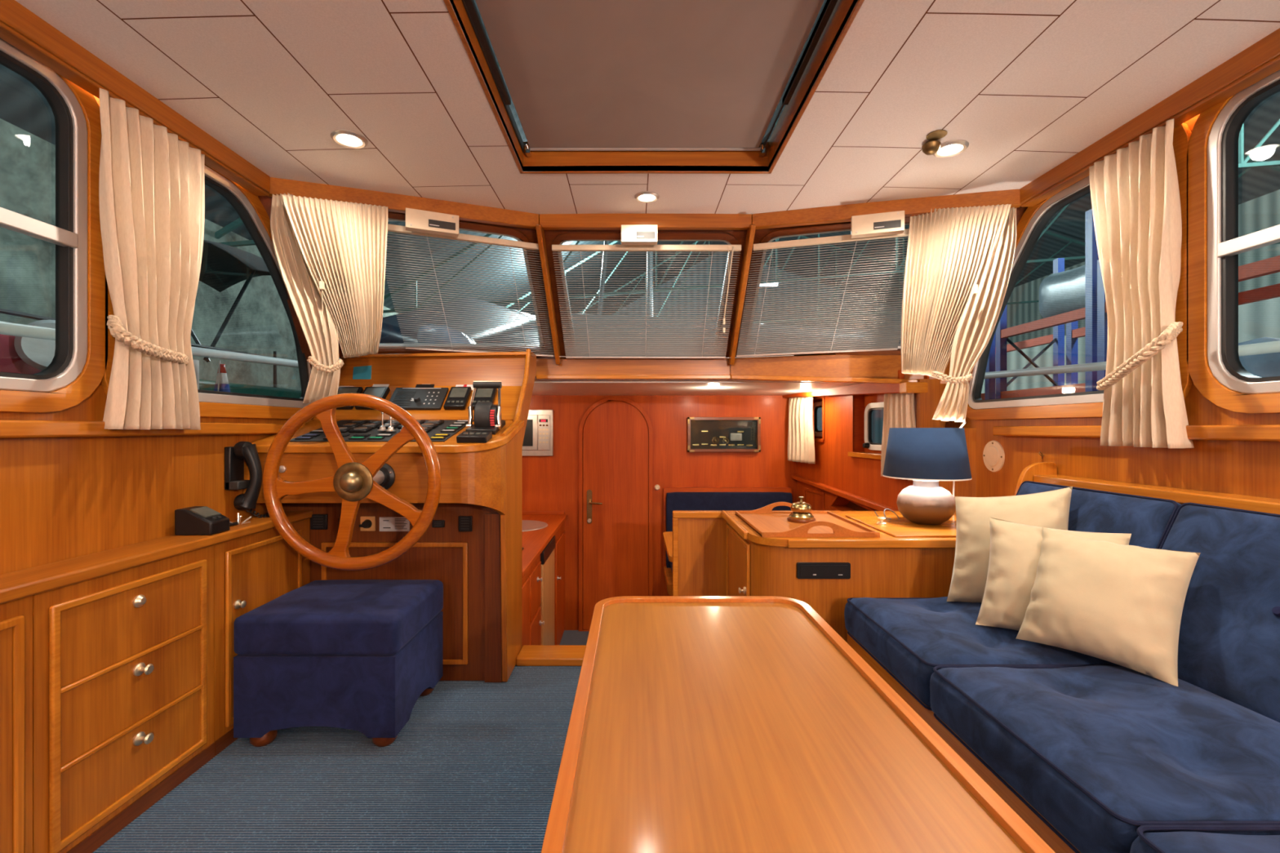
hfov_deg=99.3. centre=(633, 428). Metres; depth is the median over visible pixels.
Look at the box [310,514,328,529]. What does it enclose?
vent
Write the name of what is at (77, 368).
window
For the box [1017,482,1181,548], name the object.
cushion
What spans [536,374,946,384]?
trim
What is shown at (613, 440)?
door
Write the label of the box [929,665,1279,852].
seat cushion
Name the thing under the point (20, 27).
trim
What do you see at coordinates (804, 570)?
radio
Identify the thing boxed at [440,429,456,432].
switch
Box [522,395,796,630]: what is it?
wall
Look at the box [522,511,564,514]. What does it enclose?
trim
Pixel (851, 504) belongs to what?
trim
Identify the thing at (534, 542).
countertop
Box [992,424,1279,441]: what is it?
trim
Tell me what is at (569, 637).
floor
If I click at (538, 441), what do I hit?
microwave
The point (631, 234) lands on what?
box
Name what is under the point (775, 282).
hall light
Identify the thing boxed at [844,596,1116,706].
seat cushion
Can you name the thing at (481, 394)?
display
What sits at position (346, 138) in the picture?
recessed light
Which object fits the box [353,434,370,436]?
switch
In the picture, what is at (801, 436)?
curtain
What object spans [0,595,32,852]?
base cabinet
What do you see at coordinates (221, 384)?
flag
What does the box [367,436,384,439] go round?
switch
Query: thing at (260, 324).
wall
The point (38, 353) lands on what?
fender
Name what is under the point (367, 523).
switch
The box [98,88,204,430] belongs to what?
curtain
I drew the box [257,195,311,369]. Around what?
trim
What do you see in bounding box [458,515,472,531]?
vent
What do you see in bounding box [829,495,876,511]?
trim
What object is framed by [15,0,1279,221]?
ceiling
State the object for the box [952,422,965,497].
cable
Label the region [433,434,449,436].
switch
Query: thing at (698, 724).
table
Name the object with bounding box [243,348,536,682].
console
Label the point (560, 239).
window
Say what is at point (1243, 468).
wall
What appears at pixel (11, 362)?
moored boat
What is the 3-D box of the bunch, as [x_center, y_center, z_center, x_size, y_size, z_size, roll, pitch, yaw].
[-1.330,0.309,1.816,0.081,0.037,0.104,0,0,0]
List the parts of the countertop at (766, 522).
handle, handle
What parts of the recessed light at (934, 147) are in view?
bulb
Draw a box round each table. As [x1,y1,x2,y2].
[541,595,1055,852]
[662,531,672,562]
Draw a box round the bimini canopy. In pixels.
[191,240,270,362]
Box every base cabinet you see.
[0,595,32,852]
[32,545,214,852]
[213,518,310,755]
[522,554,544,645]
[540,535,555,644]
[554,522,564,644]
[720,510,956,642]
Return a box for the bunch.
[229,512,251,526]
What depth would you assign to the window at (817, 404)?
3.99 m
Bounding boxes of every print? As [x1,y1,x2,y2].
[382,518,407,528]
[402,387,440,400]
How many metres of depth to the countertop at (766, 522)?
2.13 m
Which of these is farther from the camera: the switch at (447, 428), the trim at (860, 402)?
the trim at (860, 402)
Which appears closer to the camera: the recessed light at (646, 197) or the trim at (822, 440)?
the recessed light at (646, 197)
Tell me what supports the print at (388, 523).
attached to the label plate
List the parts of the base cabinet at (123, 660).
drawer, drawer, drawer, divider rail, divider rail, knob, knob, knob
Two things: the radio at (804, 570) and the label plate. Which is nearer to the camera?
the radio at (804, 570)
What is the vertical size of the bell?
0.101 m
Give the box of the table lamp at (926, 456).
[874,427,972,524]
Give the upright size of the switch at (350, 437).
0.010 m
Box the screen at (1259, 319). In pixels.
[981,297,1279,398]
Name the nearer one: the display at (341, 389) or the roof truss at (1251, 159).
the display at (341, 389)
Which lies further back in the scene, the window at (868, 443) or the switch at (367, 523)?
the window at (868, 443)
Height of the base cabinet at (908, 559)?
0.649 m
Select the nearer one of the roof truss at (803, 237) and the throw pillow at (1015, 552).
the throw pillow at (1015, 552)
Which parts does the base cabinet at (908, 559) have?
door, door moulding, knob, knob, lift lid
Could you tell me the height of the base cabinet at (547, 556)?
0.854 m
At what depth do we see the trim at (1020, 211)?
2.20 m
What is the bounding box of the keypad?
[456,431,492,443]
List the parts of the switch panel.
gauge glass, gauge glass, gauge glass, gauge glass, gauge glass, gauge glass, gauge glass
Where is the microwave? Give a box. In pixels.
[522,409,553,456]
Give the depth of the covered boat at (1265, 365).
2.26 m
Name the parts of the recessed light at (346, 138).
bulb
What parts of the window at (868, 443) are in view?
latch knob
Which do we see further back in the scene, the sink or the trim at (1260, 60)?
the sink
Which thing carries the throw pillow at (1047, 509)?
on the sofa
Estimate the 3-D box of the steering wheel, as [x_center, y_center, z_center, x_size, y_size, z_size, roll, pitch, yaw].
[-0.925,0.176,1.857,0.583,0.583,0.234,0,0,0]
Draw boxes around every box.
[405,208,458,237]
[621,224,657,244]
[850,210,904,238]
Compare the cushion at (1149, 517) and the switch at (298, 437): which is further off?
the switch at (298, 437)
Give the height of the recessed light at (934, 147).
0.036 m
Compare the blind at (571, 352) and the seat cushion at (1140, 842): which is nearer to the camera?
the seat cushion at (1140, 842)
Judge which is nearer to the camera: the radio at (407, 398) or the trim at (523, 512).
the radio at (407, 398)
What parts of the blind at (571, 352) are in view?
ladder cord, rail, ladder cord, head rail, ladder cord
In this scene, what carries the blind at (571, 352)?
attached to the window at (560, 239)
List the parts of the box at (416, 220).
name plate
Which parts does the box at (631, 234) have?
name plate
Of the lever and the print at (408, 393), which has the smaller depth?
the lever
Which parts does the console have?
panel, panel moulding, panel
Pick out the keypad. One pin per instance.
(465, 437)
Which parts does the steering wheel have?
hub plate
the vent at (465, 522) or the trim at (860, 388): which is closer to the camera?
the vent at (465, 522)
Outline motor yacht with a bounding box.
[571,240,871,431]
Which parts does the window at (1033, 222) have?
aluminium frame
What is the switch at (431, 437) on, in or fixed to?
attached to the switch panel
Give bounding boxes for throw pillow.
[946,486,1072,603]
[975,517,1131,631]
[1016,527,1200,686]
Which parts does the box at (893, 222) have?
name plate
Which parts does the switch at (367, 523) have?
knob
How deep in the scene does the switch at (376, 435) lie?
2.07 m
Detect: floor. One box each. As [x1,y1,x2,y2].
[92,665,581,852]
[559,630,589,644]
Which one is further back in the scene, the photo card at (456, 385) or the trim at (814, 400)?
the trim at (814, 400)
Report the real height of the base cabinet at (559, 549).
0.857 m
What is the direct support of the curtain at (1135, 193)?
hanging from the trim at (1260, 60)
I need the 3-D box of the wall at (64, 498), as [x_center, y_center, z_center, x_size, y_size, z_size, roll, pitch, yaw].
[-1.438,0.310,0.510,0.035,2.480,4.220,0,0,0]
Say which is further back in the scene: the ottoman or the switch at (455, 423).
the switch at (455, 423)
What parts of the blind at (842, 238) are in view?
ladder cord, rail, head rail, ladder cord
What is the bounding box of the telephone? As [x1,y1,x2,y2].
[224,440,269,518]
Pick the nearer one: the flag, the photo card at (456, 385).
the photo card at (456, 385)
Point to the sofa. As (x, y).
(1093, 754)
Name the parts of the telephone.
coiled cord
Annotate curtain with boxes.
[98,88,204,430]
[270,192,344,403]
[281,194,387,358]
[787,396,815,463]
[880,393,915,480]
[900,204,1011,376]
[931,204,1016,422]
[1088,118,1194,448]
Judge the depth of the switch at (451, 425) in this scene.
2.24 m
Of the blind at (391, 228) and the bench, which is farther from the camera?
the bench
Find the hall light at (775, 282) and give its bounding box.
[760,282,777,286]
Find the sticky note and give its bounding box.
[352,365,371,379]
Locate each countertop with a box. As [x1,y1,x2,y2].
[0,510,312,604]
[522,514,567,577]
[735,502,879,537]
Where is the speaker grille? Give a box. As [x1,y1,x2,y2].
[392,391,416,404]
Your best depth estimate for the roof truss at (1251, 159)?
9.48 m
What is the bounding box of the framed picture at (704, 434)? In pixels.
[687,417,760,452]
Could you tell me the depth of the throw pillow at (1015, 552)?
1.50 m
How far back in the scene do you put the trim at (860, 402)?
3.36 m
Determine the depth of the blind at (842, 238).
2.61 m
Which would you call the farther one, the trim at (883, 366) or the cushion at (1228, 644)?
the trim at (883, 366)
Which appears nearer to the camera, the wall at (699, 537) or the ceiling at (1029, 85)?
the ceiling at (1029, 85)
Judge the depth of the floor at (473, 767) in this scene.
1.54 m
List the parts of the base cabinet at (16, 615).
door, door moulding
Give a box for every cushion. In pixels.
[666,492,792,568]
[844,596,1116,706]
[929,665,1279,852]
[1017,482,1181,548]
[1129,831,1279,852]
[1161,505,1279,722]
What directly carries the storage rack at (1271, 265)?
on the ground
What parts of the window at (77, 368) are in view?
rail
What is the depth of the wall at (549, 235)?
2.59 m
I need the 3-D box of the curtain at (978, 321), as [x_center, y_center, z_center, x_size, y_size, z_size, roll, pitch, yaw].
[1.299,-0.433,2.064,0.290,0.822,0.116,0,0,16]
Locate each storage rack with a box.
[981,257,1064,399]
[995,208,1098,399]
[1097,255,1279,391]
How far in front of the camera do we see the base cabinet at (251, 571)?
1.77 m
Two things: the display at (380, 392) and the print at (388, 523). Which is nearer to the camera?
the print at (388, 523)
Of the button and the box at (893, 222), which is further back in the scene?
the button
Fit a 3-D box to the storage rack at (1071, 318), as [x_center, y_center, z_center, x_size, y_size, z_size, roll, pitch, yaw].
[4.275,0.825,5.195,0.820,5.350,1.220,0,0,0]
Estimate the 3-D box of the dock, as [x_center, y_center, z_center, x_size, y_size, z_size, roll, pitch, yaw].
[-1.343,0.288,1.695,0.115,0.079,0.080,0,0,0]
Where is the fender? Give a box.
[13,320,55,370]
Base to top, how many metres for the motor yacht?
7.600 m
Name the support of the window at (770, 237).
in the wall at (549, 235)
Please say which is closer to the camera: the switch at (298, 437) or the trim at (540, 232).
the switch at (298, 437)
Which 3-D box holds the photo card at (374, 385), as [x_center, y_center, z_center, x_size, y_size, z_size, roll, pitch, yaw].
[-1.198,-0.197,2.572,0.075,0.029,0.032,0,0,0]
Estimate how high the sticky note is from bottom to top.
0.078 m
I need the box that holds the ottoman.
[233,579,443,746]
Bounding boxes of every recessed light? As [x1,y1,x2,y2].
[330,128,368,148]
[635,191,658,203]
[921,129,968,157]
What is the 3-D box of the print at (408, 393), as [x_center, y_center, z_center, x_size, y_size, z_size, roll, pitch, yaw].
[-0.990,-0.155,2.509,0.180,0.065,0.072,0,0,0]
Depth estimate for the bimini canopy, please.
4.40 m
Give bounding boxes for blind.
[385,223,555,356]
[551,244,741,358]
[736,228,909,356]
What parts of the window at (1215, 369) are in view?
rail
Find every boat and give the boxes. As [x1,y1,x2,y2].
[0,308,301,398]
[379,297,539,343]
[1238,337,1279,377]
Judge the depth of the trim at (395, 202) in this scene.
2.32 m
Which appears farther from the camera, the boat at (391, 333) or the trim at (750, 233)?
the boat at (391, 333)
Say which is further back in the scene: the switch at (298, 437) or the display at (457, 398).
the display at (457, 398)
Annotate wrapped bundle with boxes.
[1039,265,1084,318]
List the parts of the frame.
guide rail, guide rail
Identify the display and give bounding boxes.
[336,386,363,409]
[355,386,390,409]
[443,386,471,409]
[471,388,497,409]
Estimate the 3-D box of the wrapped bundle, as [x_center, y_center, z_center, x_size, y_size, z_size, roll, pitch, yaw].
[4.280,-1.282,5.000,0.520,0.479,1.000,0,0,0]
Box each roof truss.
[214,62,1279,246]
[382,41,1279,313]
[506,231,1084,324]
[578,235,902,337]
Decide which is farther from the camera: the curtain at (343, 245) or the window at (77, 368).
the curtain at (343, 245)
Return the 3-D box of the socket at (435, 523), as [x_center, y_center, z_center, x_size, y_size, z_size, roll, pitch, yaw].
[-0.776,0.380,2.163,0.048,0.028,0.014,0,0,0]
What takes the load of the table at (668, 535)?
on the floor at (569, 637)
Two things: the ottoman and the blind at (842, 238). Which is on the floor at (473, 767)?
the ottoman
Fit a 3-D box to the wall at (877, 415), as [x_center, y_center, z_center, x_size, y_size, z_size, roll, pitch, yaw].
[3.650,-2.750,22.050,16.900,12.500,0.100,0,0,0]
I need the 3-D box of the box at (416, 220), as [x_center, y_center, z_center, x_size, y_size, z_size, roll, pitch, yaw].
[-0.826,-0.843,2.233,0.205,0.077,0.044,0,0,-24]
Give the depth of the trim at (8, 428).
1.41 m
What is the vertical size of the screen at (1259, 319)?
4.850 m
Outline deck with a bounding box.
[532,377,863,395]
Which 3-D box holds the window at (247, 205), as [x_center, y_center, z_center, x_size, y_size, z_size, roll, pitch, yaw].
[-1.427,-0.471,1.953,0.047,0.868,1.022,0,0,0]
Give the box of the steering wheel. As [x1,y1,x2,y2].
[262,393,441,570]
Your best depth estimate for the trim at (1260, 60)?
1.51 m
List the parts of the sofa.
rail, panel, rail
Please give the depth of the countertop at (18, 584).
1.37 m
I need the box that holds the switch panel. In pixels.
[289,412,473,441]
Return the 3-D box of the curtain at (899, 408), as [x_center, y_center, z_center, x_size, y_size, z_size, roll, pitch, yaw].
[1.369,0.028,2.809,0.060,0.465,0.292,0,0,-7]
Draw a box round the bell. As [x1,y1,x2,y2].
[786,496,815,523]
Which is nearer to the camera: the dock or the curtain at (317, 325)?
the dock
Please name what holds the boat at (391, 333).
on the ground
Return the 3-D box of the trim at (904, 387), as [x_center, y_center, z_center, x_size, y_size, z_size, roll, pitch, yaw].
[1.421,-0.199,2.688,0.195,0.053,0.060,0,0,-7]
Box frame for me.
[443,0,864,173]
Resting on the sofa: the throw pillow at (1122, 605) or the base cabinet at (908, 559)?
the throw pillow at (1122, 605)
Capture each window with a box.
[0,37,107,412]
[100,164,315,418]
[376,211,549,354]
[551,231,739,359]
[740,216,910,356]
[813,401,822,436]
[862,401,884,450]
[965,123,1193,419]
[1186,69,1279,413]
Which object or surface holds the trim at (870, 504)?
attached to the wall at (833, 467)
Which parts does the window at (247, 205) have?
aluminium frame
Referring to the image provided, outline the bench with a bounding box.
[662,487,792,595]
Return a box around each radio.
[389,387,448,409]
[796,562,850,578]
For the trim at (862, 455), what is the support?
attached to the wall at (833, 467)
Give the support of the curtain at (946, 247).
hanging from the wall at (549, 235)
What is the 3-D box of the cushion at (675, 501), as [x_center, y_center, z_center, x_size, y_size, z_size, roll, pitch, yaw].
[0.717,0.775,4.095,0.945,0.584,0.070,0,0,0]
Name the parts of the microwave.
door, control panel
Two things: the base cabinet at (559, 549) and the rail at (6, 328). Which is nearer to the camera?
the rail at (6, 328)
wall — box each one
[0,95,314,574]
[0,118,398,390]
[337,216,841,358]
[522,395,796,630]
[613,251,902,443]
[672,511,727,595]
[796,375,928,511]
[916,378,976,515]
[959,114,1279,499]
[995,189,1279,346]
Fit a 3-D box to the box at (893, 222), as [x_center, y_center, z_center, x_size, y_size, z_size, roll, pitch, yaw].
[1.011,-0.844,2.259,0.201,0.081,0.044,0,0,18]
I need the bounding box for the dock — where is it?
[174,506,229,535]
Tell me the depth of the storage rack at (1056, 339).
5.93 m
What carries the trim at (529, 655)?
attached to the floor at (569, 637)
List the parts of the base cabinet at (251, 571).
knob, door moulding, door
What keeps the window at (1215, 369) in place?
in the wall at (1243, 468)
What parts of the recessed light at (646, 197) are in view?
bulb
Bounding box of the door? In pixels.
[578,396,653,631]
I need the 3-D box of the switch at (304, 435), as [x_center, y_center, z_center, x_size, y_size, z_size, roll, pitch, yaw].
[-1.235,0.028,2.084,0.054,0.010,0.027,0,0,0]
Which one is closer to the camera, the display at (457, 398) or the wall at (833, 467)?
the display at (457, 398)
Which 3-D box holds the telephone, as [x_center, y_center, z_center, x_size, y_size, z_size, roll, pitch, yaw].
[-1.371,0.189,1.966,0.098,0.285,0.162,0,0,0]
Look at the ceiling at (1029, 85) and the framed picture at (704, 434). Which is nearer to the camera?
the ceiling at (1029, 85)
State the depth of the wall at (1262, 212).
10.67 m
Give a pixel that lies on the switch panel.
(356, 430)
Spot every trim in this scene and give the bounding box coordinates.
[0,0,270,195]
[0,419,305,438]
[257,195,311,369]
[267,177,1021,230]
[515,644,586,666]
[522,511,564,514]
[535,222,561,364]
[535,355,951,379]
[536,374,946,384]
[728,223,755,364]
[782,369,904,397]
[791,474,898,511]
[803,487,824,511]
[813,395,824,442]
[813,398,822,439]
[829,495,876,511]
[846,501,869,511]
[848,452,881,459]
[853,393,884,453]
[899,382,928,393]
[945,205,1027,427]
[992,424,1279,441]
[1020,27,1279,206]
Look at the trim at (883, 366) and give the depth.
2.89 m
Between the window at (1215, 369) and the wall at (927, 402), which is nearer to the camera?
the window at (1215, 369)
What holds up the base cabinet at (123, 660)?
on the floor at (473, 767)
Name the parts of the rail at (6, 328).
rail, post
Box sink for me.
[522,520,547,531]
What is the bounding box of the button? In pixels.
[654,484,660,490]
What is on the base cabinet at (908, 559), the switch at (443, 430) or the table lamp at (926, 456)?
the table lamp at (926, 456)
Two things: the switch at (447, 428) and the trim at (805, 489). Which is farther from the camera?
the trim at (805, 489)
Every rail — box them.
[0,320,298,389]
[984,340,1279,378]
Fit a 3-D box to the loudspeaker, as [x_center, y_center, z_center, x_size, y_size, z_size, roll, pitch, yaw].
[1.565,0.123,2.370,0.010,0.138,0.138,0,0,0]
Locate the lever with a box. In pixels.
[465,381,505,434]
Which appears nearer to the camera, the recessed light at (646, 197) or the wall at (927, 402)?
the recessed light at (646, 197)
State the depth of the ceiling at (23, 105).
11.12 m
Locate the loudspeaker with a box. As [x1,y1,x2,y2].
[982,440,1004,471]
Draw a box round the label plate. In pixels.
[379,516,409,531]
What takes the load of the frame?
attached to the ceiling at (1029, 85)
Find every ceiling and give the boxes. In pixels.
[0,0,1279,315]
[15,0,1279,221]
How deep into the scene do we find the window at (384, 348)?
2.66 m
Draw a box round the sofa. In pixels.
[844,462,1279,852]
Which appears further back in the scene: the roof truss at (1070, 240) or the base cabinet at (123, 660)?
the roof truss at (1070, 240)
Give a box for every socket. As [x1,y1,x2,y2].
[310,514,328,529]
[431,520,444,527]
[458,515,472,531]
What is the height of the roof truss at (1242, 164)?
5.047 m
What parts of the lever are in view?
lever arm, grip plate, lever arm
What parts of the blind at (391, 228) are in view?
ladder cord, head rail, rail, ladder cord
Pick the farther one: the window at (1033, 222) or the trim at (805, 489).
the trim at (805, 489)
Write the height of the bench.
1.096 m
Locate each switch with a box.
[294,436,313,439]
[302,434,319,436]
[309,430,324,432]
[348,436,366,439]
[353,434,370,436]
[359,515,375,531]
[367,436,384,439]
[375,434,392,436]
[430,436,445,439]
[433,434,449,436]
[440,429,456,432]
[444,426,459,429]
[448,424,462,426]
[452,422,466,424]
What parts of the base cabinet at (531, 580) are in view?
door, drawer, door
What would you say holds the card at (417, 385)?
on the console
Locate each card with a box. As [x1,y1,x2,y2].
[372,384,389,386]
[415,384,434,387]
[455,384,473,390]
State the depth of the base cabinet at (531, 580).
2.79 m
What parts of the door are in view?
handle, lever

